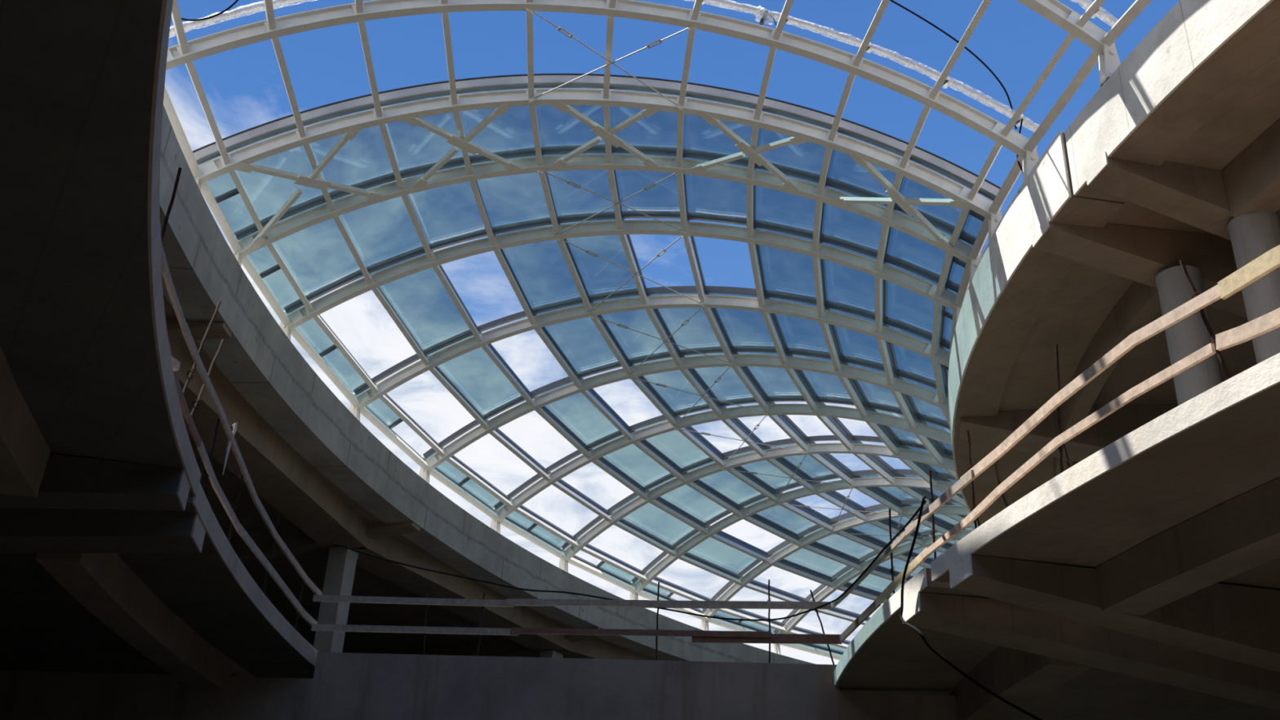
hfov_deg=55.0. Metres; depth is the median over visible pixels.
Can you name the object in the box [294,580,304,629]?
post
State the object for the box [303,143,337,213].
purlin
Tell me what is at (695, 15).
purlin
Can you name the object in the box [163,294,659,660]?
ceiling
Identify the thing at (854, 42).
bar
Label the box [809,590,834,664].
post
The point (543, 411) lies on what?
purlin
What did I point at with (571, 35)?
rod
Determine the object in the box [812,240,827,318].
purlin
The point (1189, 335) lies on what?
concrete column
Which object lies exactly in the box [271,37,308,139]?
purlin
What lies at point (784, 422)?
purlin
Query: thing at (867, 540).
purlin
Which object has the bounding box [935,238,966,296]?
purlin
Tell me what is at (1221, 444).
floor
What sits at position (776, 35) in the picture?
purlin
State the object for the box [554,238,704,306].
rod
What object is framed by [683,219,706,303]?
purlin
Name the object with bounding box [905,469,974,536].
plank
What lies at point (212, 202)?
purlin
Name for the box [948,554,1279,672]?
concrete beam
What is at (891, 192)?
diagonal brace
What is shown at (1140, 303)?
girder
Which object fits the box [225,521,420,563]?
concrete beam
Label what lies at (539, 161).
purlin
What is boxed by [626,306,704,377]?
rod
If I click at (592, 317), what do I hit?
rod
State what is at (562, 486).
purlin
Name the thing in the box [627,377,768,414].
rod
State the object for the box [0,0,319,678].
floor
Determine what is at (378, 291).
purlin
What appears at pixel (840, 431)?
purlin
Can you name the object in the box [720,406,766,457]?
purlin
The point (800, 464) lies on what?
rod
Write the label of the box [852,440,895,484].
purlin
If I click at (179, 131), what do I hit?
purlin
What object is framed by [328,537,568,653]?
girder
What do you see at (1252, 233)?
concrete column
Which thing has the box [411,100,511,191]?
diagonal brace
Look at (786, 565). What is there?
purlin
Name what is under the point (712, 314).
purlin
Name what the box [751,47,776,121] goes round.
purlin
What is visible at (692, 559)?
purlin
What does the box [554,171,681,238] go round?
rod
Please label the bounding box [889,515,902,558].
rod
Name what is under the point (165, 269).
plank
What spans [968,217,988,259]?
purlin
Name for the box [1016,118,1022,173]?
cable
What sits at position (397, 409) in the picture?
purlin
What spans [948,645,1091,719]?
girder
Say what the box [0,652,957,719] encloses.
wall
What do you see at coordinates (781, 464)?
purlin
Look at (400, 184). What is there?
purlin
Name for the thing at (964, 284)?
purlin
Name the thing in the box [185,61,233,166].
purlin
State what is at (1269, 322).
plank
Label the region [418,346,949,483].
arch
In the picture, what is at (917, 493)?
purlin
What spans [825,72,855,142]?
purlin
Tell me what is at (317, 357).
purlin
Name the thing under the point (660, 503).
purlin
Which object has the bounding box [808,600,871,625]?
glass pane
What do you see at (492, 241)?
purlin
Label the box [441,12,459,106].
purlin
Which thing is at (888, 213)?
purlin
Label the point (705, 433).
rod
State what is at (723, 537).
purlin
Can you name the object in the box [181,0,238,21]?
cable
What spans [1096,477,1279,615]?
girder
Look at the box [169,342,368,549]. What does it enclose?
girder
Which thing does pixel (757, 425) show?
rod
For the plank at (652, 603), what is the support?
attached to the post at (658, 590)
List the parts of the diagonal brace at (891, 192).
gusset plate, gusset plate, gusset plate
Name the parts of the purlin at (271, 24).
plate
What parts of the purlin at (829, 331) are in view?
plate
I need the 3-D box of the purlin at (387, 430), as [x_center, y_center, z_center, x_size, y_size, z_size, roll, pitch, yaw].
[-5.032,1.427,25.276,0.425,0.599,3.190,-5,-29,15]
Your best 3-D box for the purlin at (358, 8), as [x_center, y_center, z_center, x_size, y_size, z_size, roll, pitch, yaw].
[-3.420,-5.231,14.686,0.204,0.224,3.032,7,-28,-7]
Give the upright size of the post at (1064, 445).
0.444 m
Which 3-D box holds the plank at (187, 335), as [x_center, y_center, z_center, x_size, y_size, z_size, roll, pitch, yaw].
[-4.003,0.385,11.527,0.078,0.323,3.410,7,-28,-7]
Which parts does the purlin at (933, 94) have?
plate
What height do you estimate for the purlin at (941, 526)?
0.366 m
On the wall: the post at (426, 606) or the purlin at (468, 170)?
the post at (426, 606)
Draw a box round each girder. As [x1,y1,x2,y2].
[0,345,50,497]
[35,552,255,691]
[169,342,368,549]
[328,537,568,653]
[556,638,655,660]
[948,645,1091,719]
[1053,280,1160,476]
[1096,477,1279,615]
[1221,119,1279,217]
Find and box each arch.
[165,0,1039,182]
[192,73,1001,241]
[230,144,980,284]
[280,210,960,340]
[348,285,950,421]
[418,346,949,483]
[490,395,951,533]
[558,435,955,572]
[629,469,961,599]
[700,498,969,630]
[772,524,974,654]
[1016,0,1120,87]
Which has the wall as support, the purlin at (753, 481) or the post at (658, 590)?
the post at (658, 590)
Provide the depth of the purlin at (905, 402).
24.87 m
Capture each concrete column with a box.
[313,546,358,652]
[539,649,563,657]
[1155,265,1222,405]
[1226,209,1279,364]
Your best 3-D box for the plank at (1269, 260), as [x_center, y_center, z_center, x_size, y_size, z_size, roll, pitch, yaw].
[4.265,-0.726,7.944,0.041,0.180,1.297,13,-29,-19]
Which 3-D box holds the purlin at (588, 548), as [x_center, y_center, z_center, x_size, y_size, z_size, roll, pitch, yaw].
[-0.740,5.326,32.594,0.298,0.389,3.126,-16,-33,31]
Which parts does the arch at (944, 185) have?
closure strip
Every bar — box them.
[168,0,1038,132]
[1071,0,1118,26]
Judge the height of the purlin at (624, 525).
0.400 m
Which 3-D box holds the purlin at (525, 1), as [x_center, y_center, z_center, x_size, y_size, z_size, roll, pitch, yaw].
[-1.257,-5.423,15.180,0.171,0.201,2.785,7,-28,-7]
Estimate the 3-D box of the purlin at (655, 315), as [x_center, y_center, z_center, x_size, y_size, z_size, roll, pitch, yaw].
[0.461,-0.598,24.563,0.152,0.395,2.563,-5,-29,15]
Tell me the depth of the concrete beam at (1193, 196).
13.87 m
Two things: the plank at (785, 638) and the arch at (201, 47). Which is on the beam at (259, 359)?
the arch at (201, 47)
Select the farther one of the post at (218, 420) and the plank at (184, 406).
the post at (218, 420)
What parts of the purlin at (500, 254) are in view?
plate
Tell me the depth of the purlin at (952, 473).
27.36 m
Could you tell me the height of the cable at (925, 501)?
0.989 m
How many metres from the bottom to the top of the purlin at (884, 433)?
0.407 m
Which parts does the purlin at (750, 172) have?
plate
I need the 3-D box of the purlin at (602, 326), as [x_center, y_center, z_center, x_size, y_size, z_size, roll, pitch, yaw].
[-0.596,-0.438,24.825,0.171,0.404,2.685,-5,-29,15]
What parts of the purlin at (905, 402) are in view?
plate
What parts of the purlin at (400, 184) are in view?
plate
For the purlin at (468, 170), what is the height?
0.408 m
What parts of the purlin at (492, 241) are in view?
plate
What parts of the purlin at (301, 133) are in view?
plate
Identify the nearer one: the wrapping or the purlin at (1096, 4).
the purlin at (1096, 4)
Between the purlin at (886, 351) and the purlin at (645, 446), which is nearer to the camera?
the purlin at (886, 351)
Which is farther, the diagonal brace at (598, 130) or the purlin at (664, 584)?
the purlin at (664, 584)
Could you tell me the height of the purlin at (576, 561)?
0.599 m
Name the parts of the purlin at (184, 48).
plate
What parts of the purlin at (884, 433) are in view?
plate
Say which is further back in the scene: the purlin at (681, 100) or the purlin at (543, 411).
the purlin at (543, 411)
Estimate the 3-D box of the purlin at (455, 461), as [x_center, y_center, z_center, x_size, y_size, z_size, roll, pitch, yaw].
[-3.675,2.694,27.867,0.298,0.389,3.181,-9,-30,21]
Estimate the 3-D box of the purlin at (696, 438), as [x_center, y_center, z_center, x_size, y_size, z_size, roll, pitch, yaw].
[1.427,1.934,29.145,0.171,0.404,2.591,-12,-31,26]
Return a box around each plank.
[160,224,186,330]
[164,315,201,446]
[181,322,242,462]
[196,440,239,529]
[235,523,317,625]
[237,457,322,595]
[311,623,518,635]
[312,595,513,607]
[505,598,648,607]
[510,627,771,638]
[640,600,831,609]
[691,633,841,644]
[831,530,907,608]
[839,600,880,643]
[875,546,928,607]
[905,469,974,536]
[921,523,959,559]
[953,342,1215,535]
[960,284,1220,484]
[1215,307,1279,351]
[1217,244,1279,299]
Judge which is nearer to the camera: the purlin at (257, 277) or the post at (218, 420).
the post at (218, 420)
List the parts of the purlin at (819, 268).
plate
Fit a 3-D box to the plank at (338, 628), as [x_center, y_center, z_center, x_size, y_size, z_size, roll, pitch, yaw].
[-2.990,3.576,16.288,2.800,0.085,0.030,0,-28,5]
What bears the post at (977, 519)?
on the floor at (1221, 444)
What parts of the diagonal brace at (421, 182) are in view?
gusset plate, gusset plate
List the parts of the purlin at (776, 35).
plate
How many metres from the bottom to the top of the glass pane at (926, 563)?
0.366 m
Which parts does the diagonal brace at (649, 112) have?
gusset plate, gusset plate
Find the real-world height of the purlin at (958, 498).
0.363 m
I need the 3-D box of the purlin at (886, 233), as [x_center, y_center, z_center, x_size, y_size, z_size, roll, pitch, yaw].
[3.885,-1.921,19.561,0.263,0.401,1.517,0,-28,5]
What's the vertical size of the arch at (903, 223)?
2.583 m
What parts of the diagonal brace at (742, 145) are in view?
gusset plate, gusset plate, gusset plate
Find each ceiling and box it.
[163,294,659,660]
[994,56,1279,506]
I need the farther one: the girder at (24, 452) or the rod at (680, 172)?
the rod at (680, 172)
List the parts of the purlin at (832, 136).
plate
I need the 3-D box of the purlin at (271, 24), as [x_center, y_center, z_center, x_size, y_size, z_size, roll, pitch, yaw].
[-4.465,-4.968,14.359,0.216,0.232,3.151,7,-28,-7]
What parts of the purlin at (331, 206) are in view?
plate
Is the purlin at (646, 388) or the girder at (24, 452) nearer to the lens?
the girder at (24, 452)
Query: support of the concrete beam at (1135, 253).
attached to the ceiling at (1072, 317)
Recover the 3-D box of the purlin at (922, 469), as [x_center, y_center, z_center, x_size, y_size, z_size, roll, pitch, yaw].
[6.417,2.449,28.553,0.227,0.407,2.185,-16,-33,31]
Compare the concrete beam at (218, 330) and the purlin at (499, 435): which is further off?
the purlin at (499, 435)
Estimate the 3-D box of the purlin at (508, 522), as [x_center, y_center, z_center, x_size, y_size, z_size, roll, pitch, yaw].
[-2.638,4.236,30.390,0.425,0.599,3.079,-12,-31,26]
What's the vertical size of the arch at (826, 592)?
2.583 m
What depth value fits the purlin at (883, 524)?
33.85 m
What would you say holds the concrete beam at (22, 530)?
attached to the floor at (84, 343)
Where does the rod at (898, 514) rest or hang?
attached to the arch at (943, 486)
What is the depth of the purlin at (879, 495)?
31.74 m
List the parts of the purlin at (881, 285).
plate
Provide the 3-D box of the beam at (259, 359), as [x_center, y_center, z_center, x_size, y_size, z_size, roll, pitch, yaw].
[23.007,-0.216,16.922,59.500,1.005,59.500,3,-28,0]
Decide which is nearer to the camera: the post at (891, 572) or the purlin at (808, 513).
the post at (891, 572)
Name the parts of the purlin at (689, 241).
plate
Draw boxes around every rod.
[524,8,684,111]
[527,26,696,103]
[537,170,686,234]
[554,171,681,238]
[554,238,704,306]
[586,234,686,315]
[587,315,732,365]
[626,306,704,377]
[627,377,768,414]
[673,365,732,429]
[673,428,807,453]
[721,414,768,470]
[722,469,853,488]
[774,453,808,505]
[775,503,902,516]
[831,488,853,533]
[831,533,955,540]
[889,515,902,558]
[893,556,933,559]
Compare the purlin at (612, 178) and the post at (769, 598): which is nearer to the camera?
the post at (769, 598)
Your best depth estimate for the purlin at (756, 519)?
33.57 m
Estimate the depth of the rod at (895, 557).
35.24 m
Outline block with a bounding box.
[170,355,180,371]
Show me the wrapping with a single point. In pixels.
(765, 15)
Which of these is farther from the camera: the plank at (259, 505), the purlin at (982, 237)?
the purlin at (982, 237)
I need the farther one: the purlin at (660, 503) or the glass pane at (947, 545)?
the glass pane at (947, 545)
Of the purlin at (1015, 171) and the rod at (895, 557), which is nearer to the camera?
the purlin at (1015, 171)
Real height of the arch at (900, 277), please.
2.583 m
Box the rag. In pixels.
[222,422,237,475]
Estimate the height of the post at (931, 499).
1.093 m
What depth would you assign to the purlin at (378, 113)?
16.97 m
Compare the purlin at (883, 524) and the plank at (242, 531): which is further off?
the purlin at (883, 524)
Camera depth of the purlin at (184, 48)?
15.03 m
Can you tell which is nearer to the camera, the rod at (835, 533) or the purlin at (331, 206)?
the purlin at (331, 206)
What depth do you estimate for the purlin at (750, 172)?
18.86 m
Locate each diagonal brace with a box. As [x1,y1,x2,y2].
[235,161,383,201]
[248,124,361,251]
[402,113,521,173]
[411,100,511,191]
[549,104,659,171]
[552,98,660,171]
[688,134,808,175]
[701,110,799,195]
[827,196,968,208]
[848,149,954,253]
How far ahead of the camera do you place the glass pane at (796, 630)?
38.23 m
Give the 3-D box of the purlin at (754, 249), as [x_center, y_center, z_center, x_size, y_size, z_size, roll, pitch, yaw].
[2.068,-1.649,21.856,0.188,0.408,2.332,-2,-28,10]
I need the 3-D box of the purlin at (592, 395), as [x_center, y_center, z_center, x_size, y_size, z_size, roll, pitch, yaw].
[-0.742,1.107,27.360,0.189,0.408,2.836,-9,-30,21]
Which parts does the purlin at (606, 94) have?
plate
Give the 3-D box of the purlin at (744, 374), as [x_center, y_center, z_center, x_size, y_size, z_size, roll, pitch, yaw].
[2.339,0.463,26.265,0.170,0.404,2.466,-9,-30,21]
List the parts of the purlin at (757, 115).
plate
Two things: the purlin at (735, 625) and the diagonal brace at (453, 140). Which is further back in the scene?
the purlin at (735, 625)
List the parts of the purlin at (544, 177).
plate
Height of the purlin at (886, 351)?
0.401 m
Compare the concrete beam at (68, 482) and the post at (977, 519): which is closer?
the concrete beam at (68, 482)
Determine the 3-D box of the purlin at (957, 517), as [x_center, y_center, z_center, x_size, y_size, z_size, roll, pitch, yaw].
[8.527,4.127,32.271,2.292,0.367,0.146,25,-35,-36]
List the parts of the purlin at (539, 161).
plate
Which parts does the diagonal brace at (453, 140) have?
gusset plate, gusset plate, gusset plate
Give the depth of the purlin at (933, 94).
15.50 m
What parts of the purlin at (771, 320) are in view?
plate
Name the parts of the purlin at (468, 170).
plate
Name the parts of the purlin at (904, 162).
plate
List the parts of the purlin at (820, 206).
plate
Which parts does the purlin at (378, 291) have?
plate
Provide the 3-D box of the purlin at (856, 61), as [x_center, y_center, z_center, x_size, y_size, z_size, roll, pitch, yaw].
[3.076,-4.483,15.486,0.204,0.224,2.286,7,-28,-7]
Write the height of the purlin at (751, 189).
0.408 m
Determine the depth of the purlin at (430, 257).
20.47 m
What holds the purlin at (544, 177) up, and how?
attached to the arch at (900, 277)
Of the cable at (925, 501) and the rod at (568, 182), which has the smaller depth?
the cable at (925, 501)
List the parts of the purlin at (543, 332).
plate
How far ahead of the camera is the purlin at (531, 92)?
17.30 m
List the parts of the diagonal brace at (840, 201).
gusset plate, gusset plate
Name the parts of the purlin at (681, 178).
plate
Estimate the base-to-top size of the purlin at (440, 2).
0.214 m
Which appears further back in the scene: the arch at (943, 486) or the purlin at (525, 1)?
the arch at (943, 486)
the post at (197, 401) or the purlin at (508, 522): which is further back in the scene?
the purlin at (508, 522)
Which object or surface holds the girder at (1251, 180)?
attached to the ceiling at (1072, 317)
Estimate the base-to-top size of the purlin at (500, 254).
0.408 m
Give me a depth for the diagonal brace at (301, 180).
18.35 m
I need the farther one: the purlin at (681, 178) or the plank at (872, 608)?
the purlin at (681, 178)
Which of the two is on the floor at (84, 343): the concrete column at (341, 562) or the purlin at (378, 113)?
the concrete column at (341, 562)
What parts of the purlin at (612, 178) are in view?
plate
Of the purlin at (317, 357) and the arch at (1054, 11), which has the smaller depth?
the arch at (1054, 11)
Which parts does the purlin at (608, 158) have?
plate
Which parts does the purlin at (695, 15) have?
plate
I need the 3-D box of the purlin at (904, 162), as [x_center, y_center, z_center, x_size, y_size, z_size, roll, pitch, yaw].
[3.837,-3.147,17.050,0.216,0.232,1.517,4,-28,-2]
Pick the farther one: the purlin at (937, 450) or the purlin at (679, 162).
the purlin at (937, 450)
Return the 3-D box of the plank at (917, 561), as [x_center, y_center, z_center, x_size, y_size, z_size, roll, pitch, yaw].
[2.715,2.280,12.822,0.055,0.120,1.712,6,-28,-5]
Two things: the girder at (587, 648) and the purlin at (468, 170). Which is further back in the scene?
the girder at (587, 648)
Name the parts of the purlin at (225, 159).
plate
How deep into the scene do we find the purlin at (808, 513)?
33.03 m
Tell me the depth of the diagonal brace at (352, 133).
18.47 m
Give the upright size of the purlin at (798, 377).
0.408 m
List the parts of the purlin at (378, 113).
plate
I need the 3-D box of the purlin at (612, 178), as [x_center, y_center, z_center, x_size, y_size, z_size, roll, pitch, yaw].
[-0.415,-2.816,20.425,0.151,0.395,1.861,0,-28,5]
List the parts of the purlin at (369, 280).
plate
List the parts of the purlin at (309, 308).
plate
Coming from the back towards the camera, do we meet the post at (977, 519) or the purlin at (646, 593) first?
the purlin at (646, 593)
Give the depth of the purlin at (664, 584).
34.64 m
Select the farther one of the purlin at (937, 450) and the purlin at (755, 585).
the purlin at (755, 585)
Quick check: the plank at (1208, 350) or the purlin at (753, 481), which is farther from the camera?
the purlin at (753, 481)
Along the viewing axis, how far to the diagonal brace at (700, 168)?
18.71 m
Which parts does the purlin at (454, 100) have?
plate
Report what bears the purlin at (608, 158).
attached to the arch at (903, 223)
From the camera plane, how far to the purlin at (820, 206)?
19.94 m
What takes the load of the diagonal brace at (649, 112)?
attached to the arch at (944, 185)
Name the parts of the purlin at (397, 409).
plate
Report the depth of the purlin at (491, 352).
25.22 m
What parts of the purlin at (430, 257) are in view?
plate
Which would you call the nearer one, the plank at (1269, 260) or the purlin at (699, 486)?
the plank at (1269, 260)
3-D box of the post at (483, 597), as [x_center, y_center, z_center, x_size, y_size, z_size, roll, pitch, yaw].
[-2.105,3.506,16.284,0.057,0.861,0.067,3,-28,0]
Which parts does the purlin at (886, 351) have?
plate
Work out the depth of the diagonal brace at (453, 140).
18.68 m
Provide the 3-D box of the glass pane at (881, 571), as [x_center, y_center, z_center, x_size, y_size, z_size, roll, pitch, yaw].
[7.583,6.446,36.762,2.779,0.366,0.150,21,-33,-31]
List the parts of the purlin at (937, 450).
plate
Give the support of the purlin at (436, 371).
attached to the arch at (902, 386)
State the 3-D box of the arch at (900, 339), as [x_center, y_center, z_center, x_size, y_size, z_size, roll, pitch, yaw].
[0.019,-0.223,22.985,11.542,2.583,0.200,-4,-28,13]
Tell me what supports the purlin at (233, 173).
attached to the arch at (903, 223)
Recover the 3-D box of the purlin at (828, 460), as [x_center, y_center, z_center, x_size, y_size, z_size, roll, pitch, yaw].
[4.621,2.510,29.941,0.170,0.404,2.423,-16,-33,31]
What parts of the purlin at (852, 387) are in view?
plate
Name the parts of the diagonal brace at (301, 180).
gusset plate, gusset plate, gusset plate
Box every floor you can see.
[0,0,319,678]
[834,352,1279,719]
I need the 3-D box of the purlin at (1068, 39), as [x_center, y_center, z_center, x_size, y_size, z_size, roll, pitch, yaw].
[4.961,-3.436,15.290,0.226,0.236,2.066,7,-28,-7]
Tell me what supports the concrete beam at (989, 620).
attached to the floor at (1221, 444)
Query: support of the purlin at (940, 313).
attached to the arch at (900, 277)
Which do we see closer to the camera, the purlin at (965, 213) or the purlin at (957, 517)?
the purlin at (965, 213)
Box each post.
[160,167,182,246]
[179,300,221,404]
[186,338,224,429]
[202,418,219,491]
[227,473,243,542]
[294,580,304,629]
[422,586,428,654]
[476,592,484,656]
[655,582,660,660]
[767,579,771,662]
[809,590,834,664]
[888,508,895,594]
[928,470,937,559]
[966,431,977,528]
[976,517,980,526]
[1054,344,1063,473]
[1062,443,1071,468]
[1179,259,1230,379]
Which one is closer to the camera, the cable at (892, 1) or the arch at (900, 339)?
the cable at (892, 1)
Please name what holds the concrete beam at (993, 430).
attached to the ceiling at (1072, 317)
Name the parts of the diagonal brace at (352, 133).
gusset plate, gusset plate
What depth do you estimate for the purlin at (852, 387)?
25.41 m
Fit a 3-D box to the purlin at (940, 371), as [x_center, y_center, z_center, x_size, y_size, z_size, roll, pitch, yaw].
[5.612,0.248,22.406,0.561,0.390,1.988,-5,-29,15]
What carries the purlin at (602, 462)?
attached to the arch at (815, 448)
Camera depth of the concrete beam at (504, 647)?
33.43 m
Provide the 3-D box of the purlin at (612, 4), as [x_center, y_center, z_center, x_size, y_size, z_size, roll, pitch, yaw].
[-0.171,-5.354,15.343,0.152,0.185,2.660,7,-28,-7]
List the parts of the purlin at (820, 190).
plate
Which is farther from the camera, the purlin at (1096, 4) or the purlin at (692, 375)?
the purlin at (692, 375)
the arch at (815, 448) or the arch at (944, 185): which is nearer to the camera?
the arch at (944, 185)
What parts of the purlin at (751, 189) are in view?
plate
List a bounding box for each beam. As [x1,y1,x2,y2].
[0,453,190,511]
[0,507,205,553]
[159,105,815,664]
[165,318,231,342]
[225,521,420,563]
[408,626,601,657]
[902,591,1279,710]
[947,131,1124,524]
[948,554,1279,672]
[958,404,1177,462]
[1031,216,1247,318]
[1064,0,1279,202]
[1085,151,1279,240]
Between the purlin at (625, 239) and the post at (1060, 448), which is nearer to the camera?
the post at (1060, 448)
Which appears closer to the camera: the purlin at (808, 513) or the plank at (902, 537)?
the plank at (902, 537)
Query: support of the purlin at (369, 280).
attached to the arch at (900, 277)
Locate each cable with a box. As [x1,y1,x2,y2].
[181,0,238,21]
[333,500,926,621]
[889,0,1017,129]
[899,495,1042,719]
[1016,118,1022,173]
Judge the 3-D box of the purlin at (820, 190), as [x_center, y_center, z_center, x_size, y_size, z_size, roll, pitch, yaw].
[2.809,-2.986,18.557,0.227,0.407,1.340,2,-28,2]
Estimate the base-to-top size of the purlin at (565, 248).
0.404 m
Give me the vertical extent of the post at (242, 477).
1.051 m
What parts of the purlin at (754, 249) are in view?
plate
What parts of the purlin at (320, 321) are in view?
plate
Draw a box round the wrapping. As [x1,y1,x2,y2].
[755,7,777,26]
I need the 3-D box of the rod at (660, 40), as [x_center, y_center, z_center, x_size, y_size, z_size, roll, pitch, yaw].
[-0.446,-4.164,17.316,2.945,0.094,0.065,-16,-33,32]
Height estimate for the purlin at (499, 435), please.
0.400 m
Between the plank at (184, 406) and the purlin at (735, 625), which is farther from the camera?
the purlin at (735, 625)
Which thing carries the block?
attached to the floor at (84, 343)
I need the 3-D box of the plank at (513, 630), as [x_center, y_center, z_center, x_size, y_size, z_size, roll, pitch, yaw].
[-0.004,3.549,15.989,3.400,0.095,0.030,0,-28,5]
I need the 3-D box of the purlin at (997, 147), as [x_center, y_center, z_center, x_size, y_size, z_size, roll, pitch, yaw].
[4.748,-2.629,16.846,0.226,0.236,1.443,4,-28,-2]
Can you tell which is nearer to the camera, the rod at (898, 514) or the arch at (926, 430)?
the arch at (926, 430)
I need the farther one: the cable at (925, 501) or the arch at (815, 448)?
the arch at (815, 448)
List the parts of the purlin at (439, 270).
plate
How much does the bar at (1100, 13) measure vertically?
1.943 m
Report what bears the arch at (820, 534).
on the beam at (259, 359)
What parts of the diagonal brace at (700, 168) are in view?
gusset plate, gusset plate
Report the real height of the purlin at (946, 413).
0.390 m
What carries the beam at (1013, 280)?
attached to the ceiling at (1072, 317)
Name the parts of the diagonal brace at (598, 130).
gusset plate, gusset plate, gusset plate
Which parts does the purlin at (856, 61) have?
plate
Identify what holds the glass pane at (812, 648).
attached to the arch at (826, 592)
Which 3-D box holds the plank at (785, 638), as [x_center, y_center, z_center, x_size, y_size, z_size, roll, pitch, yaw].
[1.629,3.594,15.847,1.922,0.145,0.030,0,-28,5]
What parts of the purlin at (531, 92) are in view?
plate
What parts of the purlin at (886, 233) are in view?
plate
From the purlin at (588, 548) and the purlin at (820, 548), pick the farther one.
the purlin at (820, 548)
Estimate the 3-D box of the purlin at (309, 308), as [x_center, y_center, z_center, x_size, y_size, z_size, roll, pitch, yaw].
[-5.788,-1.448,20.187,0.298,0.389,2.286,0,-28,5]
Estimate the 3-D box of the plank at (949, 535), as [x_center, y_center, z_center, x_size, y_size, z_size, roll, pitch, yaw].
[2.886,1.741,11.768,0.032,0.070,0.892,7,-28,-8]
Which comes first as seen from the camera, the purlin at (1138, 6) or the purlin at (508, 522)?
the purlin at (1138, 6)
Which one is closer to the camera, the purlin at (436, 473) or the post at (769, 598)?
the post at (769, 598)
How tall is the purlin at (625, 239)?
0.395 m
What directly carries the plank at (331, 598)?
attached to the post at (426, 606)
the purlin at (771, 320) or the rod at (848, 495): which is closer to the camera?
the purlin at (771, 320)
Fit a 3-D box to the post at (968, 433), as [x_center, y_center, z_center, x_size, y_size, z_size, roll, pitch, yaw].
[3.085,1.195,11.393,0.063,1.133,0.122,3,-28,0]
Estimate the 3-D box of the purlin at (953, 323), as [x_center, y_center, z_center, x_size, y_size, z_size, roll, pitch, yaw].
[5.334,-0.493,20.587,0.305,0.385,1.965,-2,-28,10]
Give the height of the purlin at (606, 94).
0.185 m
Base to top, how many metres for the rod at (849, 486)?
0.094 m
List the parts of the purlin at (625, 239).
plate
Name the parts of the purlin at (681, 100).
plate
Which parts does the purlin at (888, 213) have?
plate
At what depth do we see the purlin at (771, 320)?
23.96 m
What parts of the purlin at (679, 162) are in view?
plate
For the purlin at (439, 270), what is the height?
0.407 m
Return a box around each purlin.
[163,87,202,177]
[171,0,191,56]
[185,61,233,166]
[198,182,242,253]
[229,170,270,239]
[239,255,290,326]
[263,0,278,31]
[266,243,315,314]
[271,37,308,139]
[288,327,359,406]
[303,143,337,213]
[309,302,380,395]
[333,215,374,286]
[351,0,365,14]
[352,393,428,469]
[357,21,384,119]
[369,273,431,367]
[374,383,446,458]
[378,124,406,191]
[401,194,435,262]
[422,457,498,519]
[425,355,489,431]
[431,251,484,343]
[437,0,449,4]
[440,447,514,509]
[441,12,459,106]
[453,111,474,175]
[469,179,497,246]
[479,332,536,408]
[484,419,552,483]
[493,234,537,325]
[493,508,566,559]
[508,498,579,549]
[523,0,535,3]
[525,10,536,99]
[528,105,544,166]
[531,396,592,460]
[533,314,582,389]
[538,155,561,235]
[546,471,613,523]
[556,223,593,312]
[560,548,635,592]
[575,538,648,582]
[578,377,634,441]
[588,448,648,501]
[589,301,632,375]
[600,16,613,99]
[603,106,613,164]
[605,0,617,8]
[607,152,624,229]
[608,512,677,557]
[618,218,648,305]
[629,364,678,426]
[630,430,686,483]
[631,582,706,620]
[644,489,709,536]
[644,572,715,609]
[645,294,682,366]
[673,112,684,168]
[674,547,742,585]
[675,28,695,106]
[675,416,725,468]
[676,156,689,231]
[680,355,722,417]
[682,471,742,518]
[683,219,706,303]
[688,0,702,22]
[701,610,772,633]
[702,292,734,362]
[706,524,771,564]
[715,600,786,632]
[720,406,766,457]
[723,457,778,503]
[731,351,769,412]
[739,506,800,546]
[739,576,806,601]
[744,110,762,179]
[744,167,755,238]
[747,226,766,307]
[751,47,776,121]
[760,297,788,364]
[764,447,815,493]
[767,401,808,451]
[768,554,835,588]
[769,0,793,41]
[775,492,833,531]
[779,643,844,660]
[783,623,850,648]
[784,354,818,413]
[798,536,862,570]
[807,441,854,485]
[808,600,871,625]
[809,185,826,253]
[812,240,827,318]
[813,131,837,196]
[813,482,866,520]
[816,401,853,451]
[819,306,844,373]
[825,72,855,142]
[831,521,890,555]
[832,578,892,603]
[838,361,869,418]
[849,0,889,68]
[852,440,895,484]
[852,475,902,513]
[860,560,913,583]
[865,511,922,545]
[866,408,900,455]
[872,208,895,273]
[873,260,887,335]
[876,323,897,386]
[881,159,910,220]
[890,374,919,430]
[893,474,940,511]
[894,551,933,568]
[896,105,930,170]
[897,444,937,488]
[902,504,955,537]
[913,418,946,466]
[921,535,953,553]
[925,0,991,101]
[930,286,952,355]
[931,345,948,403]
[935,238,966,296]
[936,477,968,508]
[941,394,951,429]
[943,453,957,479]
[943,502,977,528]
[948,311,955,362]
[949,191,985,247]
[954,244,984,307]
[967,142,1002,200]
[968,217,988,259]
[988,155,1022,214]
[1000,33,1075,136]
[1022,50,1103,152]
[1075,0,1106,27]
[1100,0,1151,46]
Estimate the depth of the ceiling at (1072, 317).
17.19 m
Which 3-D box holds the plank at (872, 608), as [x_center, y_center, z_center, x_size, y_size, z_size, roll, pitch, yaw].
[2.575,3.109,14.590,0.071,0.295,2.408,3,-28,0]
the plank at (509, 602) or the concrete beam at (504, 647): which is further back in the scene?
the concrete beam at (504, 647)

